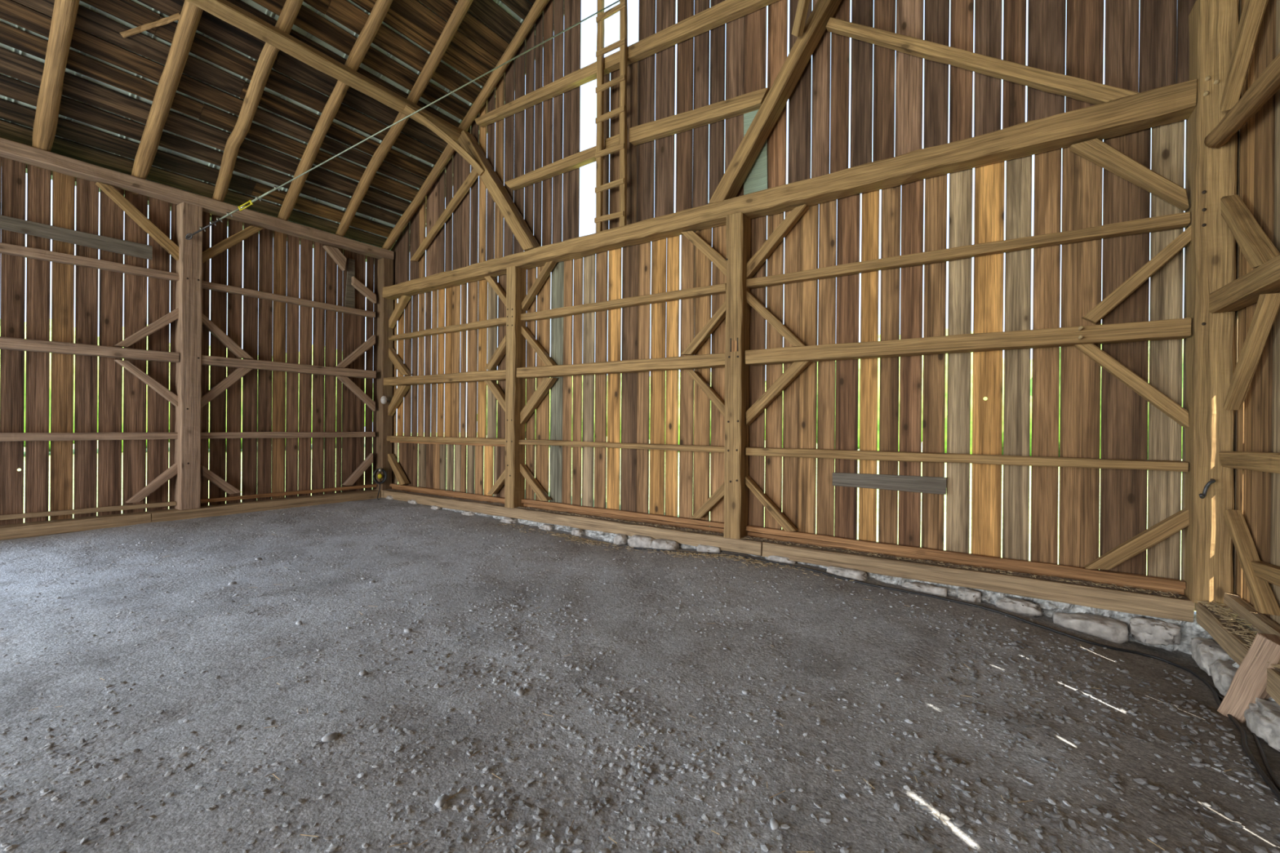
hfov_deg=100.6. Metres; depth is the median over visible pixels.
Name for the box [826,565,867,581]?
fieldstone
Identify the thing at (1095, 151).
brace
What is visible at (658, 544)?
fieldstone
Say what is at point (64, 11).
rafter
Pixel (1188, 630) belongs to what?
stone foundation
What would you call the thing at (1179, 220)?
wall rail
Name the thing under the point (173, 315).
brace
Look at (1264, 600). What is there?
brace
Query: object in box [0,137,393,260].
wall plate
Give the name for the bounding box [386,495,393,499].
fieldstone
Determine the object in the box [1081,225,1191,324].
brace
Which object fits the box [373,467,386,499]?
coil
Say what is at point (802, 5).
brace
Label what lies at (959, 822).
gravel
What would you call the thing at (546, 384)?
brace
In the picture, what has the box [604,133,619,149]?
block
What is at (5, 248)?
wall rail
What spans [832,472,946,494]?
board
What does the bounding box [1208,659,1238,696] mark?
fieldstone
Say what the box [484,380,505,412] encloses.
brace
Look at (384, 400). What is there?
insulator
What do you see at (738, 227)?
post
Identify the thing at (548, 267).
brace
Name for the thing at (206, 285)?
wall rail
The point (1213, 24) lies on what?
post
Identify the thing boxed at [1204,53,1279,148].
rail
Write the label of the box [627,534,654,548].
fieldstone
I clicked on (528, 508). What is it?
chaff
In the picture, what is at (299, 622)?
loose stone
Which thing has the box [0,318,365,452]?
treeline
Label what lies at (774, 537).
board
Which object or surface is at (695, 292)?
wall rail
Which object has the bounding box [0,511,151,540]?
beam
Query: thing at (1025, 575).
chaff
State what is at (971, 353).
treeline
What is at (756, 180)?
board
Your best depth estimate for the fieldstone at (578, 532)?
7.17 m
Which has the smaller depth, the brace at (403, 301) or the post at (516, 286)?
the post at (516, 286)
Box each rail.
[0,242,179,281]
[0,336,179,362]
[0,432,177,441]
[200,431,375,439]
[201,280,375,317]
[201,355,376,378]
[383,369,506,386]
[386,435,505,444]
[388,316,506,341]
[474,0,779,127]
[504,146,595,190]
[515,352,724,378]
[519,440,724,453]
[520,283,725,321]
[629,87,769,145]
[745,317,1191,365]
[746,211,1190,288]
[746,446,1188,471]
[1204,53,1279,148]
[1208,254,1279,313]
[1218,451,1279,473]
[1250,560,1279,586]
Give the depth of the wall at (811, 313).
5.46 m
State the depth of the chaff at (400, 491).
8.90 m
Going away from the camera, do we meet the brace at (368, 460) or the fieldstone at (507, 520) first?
the fieldstone at (507, 520)
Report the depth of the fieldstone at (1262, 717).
2.73 m
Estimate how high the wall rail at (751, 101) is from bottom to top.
0.279 m
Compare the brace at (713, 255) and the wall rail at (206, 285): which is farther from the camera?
the wall rail at (206, 285)
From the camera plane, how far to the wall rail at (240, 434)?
8.68 m
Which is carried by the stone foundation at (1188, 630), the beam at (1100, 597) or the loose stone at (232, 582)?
the beam at (1100, 597)
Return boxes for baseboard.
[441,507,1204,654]
[1195,623,1275,702]
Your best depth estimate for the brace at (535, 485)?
7.88 m
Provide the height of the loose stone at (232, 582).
0.027 m
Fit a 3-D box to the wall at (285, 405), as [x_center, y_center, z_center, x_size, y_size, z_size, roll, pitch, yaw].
[-9.205,-1.003,4.019,0.020,4.600,15.274,1,0,34]
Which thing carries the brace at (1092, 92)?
attached to the wall at (811, 313)
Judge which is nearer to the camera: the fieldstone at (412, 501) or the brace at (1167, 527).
the brace at (1167, 527)
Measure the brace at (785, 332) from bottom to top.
0.706 m
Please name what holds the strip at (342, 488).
attached to the wall at (285, 405)
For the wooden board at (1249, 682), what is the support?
on the floor
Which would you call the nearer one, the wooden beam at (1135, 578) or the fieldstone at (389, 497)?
the wooden beam at (1135, 578)
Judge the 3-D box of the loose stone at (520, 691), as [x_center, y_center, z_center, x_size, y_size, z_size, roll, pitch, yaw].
[-0.680,1.510,3.029,0.041,0.027,0.063,0,0,11]
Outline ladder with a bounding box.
[594,0,627,232]
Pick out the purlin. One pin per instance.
(225, 11)
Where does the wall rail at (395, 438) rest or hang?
attached to the wall at (811, 313)
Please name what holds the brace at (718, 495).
on the strip at (636, 514)
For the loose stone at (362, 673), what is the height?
0.024 m
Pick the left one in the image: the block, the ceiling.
the ceiling
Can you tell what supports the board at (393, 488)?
on the beam at (753, 547)
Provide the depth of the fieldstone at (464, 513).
8.44 m
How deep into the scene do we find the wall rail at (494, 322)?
8.96 m
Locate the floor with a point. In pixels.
(229, 653)
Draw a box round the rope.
[185,0,619,239]
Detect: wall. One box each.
[0,156,378,525]
[391,0,1196,610]
[1231,0,1279,626]
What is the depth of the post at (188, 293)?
7.60 m
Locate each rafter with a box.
[31,0,79,168]
[131,0,203,194]
[209,0,303,215]
[277,0,392,232]
[335,0,473,236]
[381,0,549,249]
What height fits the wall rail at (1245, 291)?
0.172 m
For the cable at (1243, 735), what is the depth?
3.90 m
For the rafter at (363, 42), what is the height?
4.161 m
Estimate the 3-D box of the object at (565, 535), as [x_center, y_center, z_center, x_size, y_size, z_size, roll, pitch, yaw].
[-0.086,1.442,6.330,4.965,0.115,0.451,1,0,34]
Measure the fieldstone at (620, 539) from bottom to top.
0.136 m
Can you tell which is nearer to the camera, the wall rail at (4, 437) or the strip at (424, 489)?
the wall rail at (4, 437)
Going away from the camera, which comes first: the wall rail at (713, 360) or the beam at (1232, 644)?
the beam at (1232, 644)
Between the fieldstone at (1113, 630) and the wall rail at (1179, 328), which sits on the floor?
the fieldstone at (1113, 630)
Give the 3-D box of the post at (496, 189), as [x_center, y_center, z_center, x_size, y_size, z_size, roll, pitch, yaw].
[-2.223,-3.708,8.292,1.805,2.210,0.206,1,0,34]
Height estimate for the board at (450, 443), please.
0.056 m
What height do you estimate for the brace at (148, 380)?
0.625 m
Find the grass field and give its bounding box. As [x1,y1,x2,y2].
[17,432,1195,611]
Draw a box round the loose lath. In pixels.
[119,13,180,38]
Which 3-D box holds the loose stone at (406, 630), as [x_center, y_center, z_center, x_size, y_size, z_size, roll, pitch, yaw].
[-1.709,1.504,3.916,0.060,0.027,0.040,0,0,10]
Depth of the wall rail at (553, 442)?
6.84 m
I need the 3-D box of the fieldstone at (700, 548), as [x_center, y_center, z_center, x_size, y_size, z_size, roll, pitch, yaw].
[0.801,1.424,6.093,0.283,0.120,0.118,1,0,34]
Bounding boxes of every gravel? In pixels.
[0,506,1279,852]
[383,581,728,852]
[896,616,1279,852]
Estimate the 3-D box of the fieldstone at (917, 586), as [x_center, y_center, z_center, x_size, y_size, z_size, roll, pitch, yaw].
[2.593,1.495,4.846,0.368,0.119,0.153,1,0,34]
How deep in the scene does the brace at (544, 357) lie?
7.84 m
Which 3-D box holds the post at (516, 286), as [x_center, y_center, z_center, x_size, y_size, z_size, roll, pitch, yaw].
[-1.891,-0.589,8.076,0.210,3.626,0.249,1,0,34]
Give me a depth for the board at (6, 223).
6.71 m
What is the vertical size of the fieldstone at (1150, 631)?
0.170 m
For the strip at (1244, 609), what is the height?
0.082 m
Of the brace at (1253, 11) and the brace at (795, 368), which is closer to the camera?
the brace at (1253, 11)
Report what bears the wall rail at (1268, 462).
attached to the wall at (1256, 425)
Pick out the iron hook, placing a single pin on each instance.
(1211, 481)
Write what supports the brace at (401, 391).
attached to the post at (385, 266)
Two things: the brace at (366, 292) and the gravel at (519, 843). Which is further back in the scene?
the brace at (366, 292)
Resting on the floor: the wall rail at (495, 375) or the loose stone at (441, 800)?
the loose stone at (441, 800)
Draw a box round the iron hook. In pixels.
[1199,478,1215,498]
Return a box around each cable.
[633,546,1279,800]
[1217,694,1279,790]
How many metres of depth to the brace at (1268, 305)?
3.32 m
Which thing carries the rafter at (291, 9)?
on the wall plate
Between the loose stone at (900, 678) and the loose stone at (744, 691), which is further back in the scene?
the loose stone at (900, 678)
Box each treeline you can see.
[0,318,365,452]
[486,323,1183,458]
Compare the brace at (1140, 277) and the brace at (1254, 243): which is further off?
the brace at (1140, 277)
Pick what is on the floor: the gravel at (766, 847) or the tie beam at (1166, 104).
the gravel at (766, 847)
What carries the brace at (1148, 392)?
attached to the post at (1213, 24)
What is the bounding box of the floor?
[0,497,1279,852]
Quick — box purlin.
[186,0,462,143]
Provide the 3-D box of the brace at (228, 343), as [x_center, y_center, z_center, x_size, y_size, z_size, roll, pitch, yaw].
[-6.288,-1.371,8.088,0.103,0.627,0.685,1,0,34]
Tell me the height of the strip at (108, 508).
0.092 m
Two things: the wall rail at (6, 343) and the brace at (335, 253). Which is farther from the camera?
the brace at (335, 253)
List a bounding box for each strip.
[0,501,176,519]
[200,484,377,502]
[389,483,504,502]
[521,498,724,528]
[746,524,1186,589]
[1223,592,1279,636]
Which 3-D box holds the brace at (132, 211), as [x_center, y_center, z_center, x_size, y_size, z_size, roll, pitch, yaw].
[-6.838,-2.759,7.270,0.106,0.824,0.869,1,0,34]
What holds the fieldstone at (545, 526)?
on the floor
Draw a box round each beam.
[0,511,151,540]
[146,489,380,522]
[374,488,767,555]
[382,79,1197,299]
[762,539,1195,622]
[1195,602,1279,706]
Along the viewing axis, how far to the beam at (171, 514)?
8.34 m
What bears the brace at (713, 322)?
attached to the wall at (811, 313)
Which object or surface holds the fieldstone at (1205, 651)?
on the floor
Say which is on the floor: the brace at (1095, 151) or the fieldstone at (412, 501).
the fieldstone at (412, 501)
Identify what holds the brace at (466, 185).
attached to the wall at (811, 313)
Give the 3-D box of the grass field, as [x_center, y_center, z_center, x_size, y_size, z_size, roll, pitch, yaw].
[-4.848,1.775,9.949,180.000,0.001,180.000,1,0,34]
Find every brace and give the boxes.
[95,182,178,261]
[113,307,178,347]
[113,360,177,406]
[125,462,177,502]
[200,367,252,408]
[200,465,241,493]
[202,225,262,262]
[202,313,253,359]
[322,245,346,271]
[335,334,375,368]
[336,376,375,410]
[342,453,373,485]
[351,276,376,303]
[387,385,410,416]
[387,453,409,485]
[388,295,411,328]
[388,347,412,375]
[403,105,484,176]
[409,168,478,262]
[484,275,506,306]
[484,334,506,370]
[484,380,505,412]
[486,469,505,494]
[520,377,557,424]
[520,463,551,501]
[521,261,556,311]
[521,325,556,365]
[680,231,726,275]
[680,301,725,355]
[685,370,724,417]
[690,482,724,518]
[707,0,841,204]
[745,475,797,531]
[746,204,808,279]
[746,289,806,346]
[746,360,810,425]
[791,0,809,36]
[826,17,1139,104]
[1069,138,1188,211]
[1074,343,1189,427]
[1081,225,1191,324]
[1084,507,1188,569]
[1219,0,1268,111]
[1220,194,1279,268]
[1223,292,1279,409]
[1223,509,1279,616]
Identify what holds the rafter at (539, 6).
on the wall plate
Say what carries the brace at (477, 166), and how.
attached to the post at (496, 189)
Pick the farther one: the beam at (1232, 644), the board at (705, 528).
the board at (705, 528)
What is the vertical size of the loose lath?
0.338 m
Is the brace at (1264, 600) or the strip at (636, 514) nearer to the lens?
the brace at (1264, 600)
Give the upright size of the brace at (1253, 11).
0.501 m
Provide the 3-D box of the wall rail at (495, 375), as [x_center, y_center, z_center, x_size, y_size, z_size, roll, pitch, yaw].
[-3.386,-0.819,9.115,3.412,0.170,0.207,1,0,34]
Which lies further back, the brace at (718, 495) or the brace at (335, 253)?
the brace at (335, 253)
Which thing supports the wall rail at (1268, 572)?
attached to the wall at (1256, 425)
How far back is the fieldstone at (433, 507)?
8.95 m
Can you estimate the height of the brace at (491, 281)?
0.600 m
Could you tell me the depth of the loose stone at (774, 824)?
2.02 m
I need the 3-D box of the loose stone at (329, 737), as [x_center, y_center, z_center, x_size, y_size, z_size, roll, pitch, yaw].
[-1.490,1.494,2.554,0.046,0.031,0.070,1,0,43]
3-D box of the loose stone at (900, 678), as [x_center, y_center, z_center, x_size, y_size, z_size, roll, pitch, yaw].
[1.583,1.539,3.234,0.044,0.019,0.029,0,0,-13]
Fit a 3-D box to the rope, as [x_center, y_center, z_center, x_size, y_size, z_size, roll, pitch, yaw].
[-4.310,-5.060,6.912,7.756,4.865,2.424,0,0,-17]
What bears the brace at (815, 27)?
on the tie beam at (1166, 104)
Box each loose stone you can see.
[227,581,236,585]
[295,620,302,624]
[321,732,338,742]
[359,670,366,675]
[404,628,412,632]
[434,794,447,808]
[515,686,524,696]
[741,689,750,694]
[769,817,779,830]
[896,676,903,681]
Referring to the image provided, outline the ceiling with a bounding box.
[0,0,554,262]
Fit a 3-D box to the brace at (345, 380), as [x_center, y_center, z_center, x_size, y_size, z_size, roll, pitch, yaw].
[-5.191,-0.595,9.699,0.104,0.604,0.682,1,0,34]
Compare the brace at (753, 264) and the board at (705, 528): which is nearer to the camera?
the brace at (753, 264)
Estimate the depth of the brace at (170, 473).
7.38 m
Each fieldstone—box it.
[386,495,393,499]
[407,499,418,504]
[430,505,441,510]
[461,511,475,515]
[499,516,518,523]
[538,524,554,530]
[570,528,586,536]
[613,533,627,545]
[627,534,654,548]
[648,538,679,550]
[696,544,720,552]
[766,555,796,564]
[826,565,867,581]
[901,581,947,596]
[957,587,981,602]
[995,596,1041,617]
[1052,612,1128,644]
[1128,616,1181,645]
[1189,637,1230,675]
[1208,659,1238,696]
[1244,697,1279,751]
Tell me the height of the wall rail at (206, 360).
0.143 m
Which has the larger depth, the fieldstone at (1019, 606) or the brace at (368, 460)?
the brace at (368, 460)
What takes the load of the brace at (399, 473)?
attached to the post at (385, 266)
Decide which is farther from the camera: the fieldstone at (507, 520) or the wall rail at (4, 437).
the fieldstone at (507, 520)
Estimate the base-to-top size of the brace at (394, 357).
0.637 m
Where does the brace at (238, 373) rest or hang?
attached to the post at (188, 293)
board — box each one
[0,214,152,260]
[344,257,355,308]
[390,440,505,446]
[391,486,504,503]
[523,502,724,533]
[743,109,767,195]
[746,531,1184,595]
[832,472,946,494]
[1217,632,1279,723]
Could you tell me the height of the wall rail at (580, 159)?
0.165 m
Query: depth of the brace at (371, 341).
9.69 m
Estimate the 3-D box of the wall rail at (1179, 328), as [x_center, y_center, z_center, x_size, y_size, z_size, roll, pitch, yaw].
[2.636,-0.752,4.931,3.491,0.153,0.274,1,0,34]
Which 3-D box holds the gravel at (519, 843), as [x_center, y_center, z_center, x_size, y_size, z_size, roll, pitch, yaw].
[-0.770,1.519,3.318,1.488,0.042,3.832,0,0,-27]
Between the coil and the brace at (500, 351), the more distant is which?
the coil
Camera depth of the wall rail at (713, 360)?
6.78 m
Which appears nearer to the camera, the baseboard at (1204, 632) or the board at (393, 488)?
the baseboard at (1204, 632)
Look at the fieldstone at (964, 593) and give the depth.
4.61 m
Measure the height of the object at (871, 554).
0.016 m
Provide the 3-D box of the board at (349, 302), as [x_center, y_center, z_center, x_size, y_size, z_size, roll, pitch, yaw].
[-5.273,-2.594,9.649,0.033,0.917,0.169,1,0,34]
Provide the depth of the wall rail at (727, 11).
6.78 m
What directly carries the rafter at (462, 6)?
on the wall plate
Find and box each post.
[174,202,203,510]
[376,257,393,489]
[457,129,540,250]
[504,266,526,508]
[723,212,751,538]
[1184,0,1239,606]
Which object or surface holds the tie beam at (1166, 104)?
attached to the wall at (811, 313)
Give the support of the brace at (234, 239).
attached to the post at (188, 293)
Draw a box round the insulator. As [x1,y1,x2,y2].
[380,395,388,404]
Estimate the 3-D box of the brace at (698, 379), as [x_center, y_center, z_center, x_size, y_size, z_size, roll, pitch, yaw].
[0.792,-0.383,6.301,0.534,0.584,0.106,1,0,34]
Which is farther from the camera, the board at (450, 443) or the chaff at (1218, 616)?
the board at (450, 443)
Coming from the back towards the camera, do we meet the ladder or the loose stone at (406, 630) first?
the ladder
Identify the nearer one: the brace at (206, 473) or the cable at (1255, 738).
the cable at (1255, 738)
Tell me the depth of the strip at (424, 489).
9.05 m
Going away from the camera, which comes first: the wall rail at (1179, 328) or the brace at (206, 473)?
the wall rail at (1179, 328)
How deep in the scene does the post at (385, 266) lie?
10.02 m
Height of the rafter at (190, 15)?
4.175 m
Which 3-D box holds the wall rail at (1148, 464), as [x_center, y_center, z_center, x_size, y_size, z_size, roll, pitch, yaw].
[2.673,0.292,5.002,3.517,0.098,0.146,1,0,34]
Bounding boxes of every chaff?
[385,488,504,506]
[517,506,723,535]
[742,535,1187,599]
[1203,604,1279,672]
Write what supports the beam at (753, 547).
on the stone foundation at (1188, 630)
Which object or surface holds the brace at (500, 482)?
attached to the wall at (811, 313)
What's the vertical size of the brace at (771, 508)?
0.567 m
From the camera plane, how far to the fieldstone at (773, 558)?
5.58 m

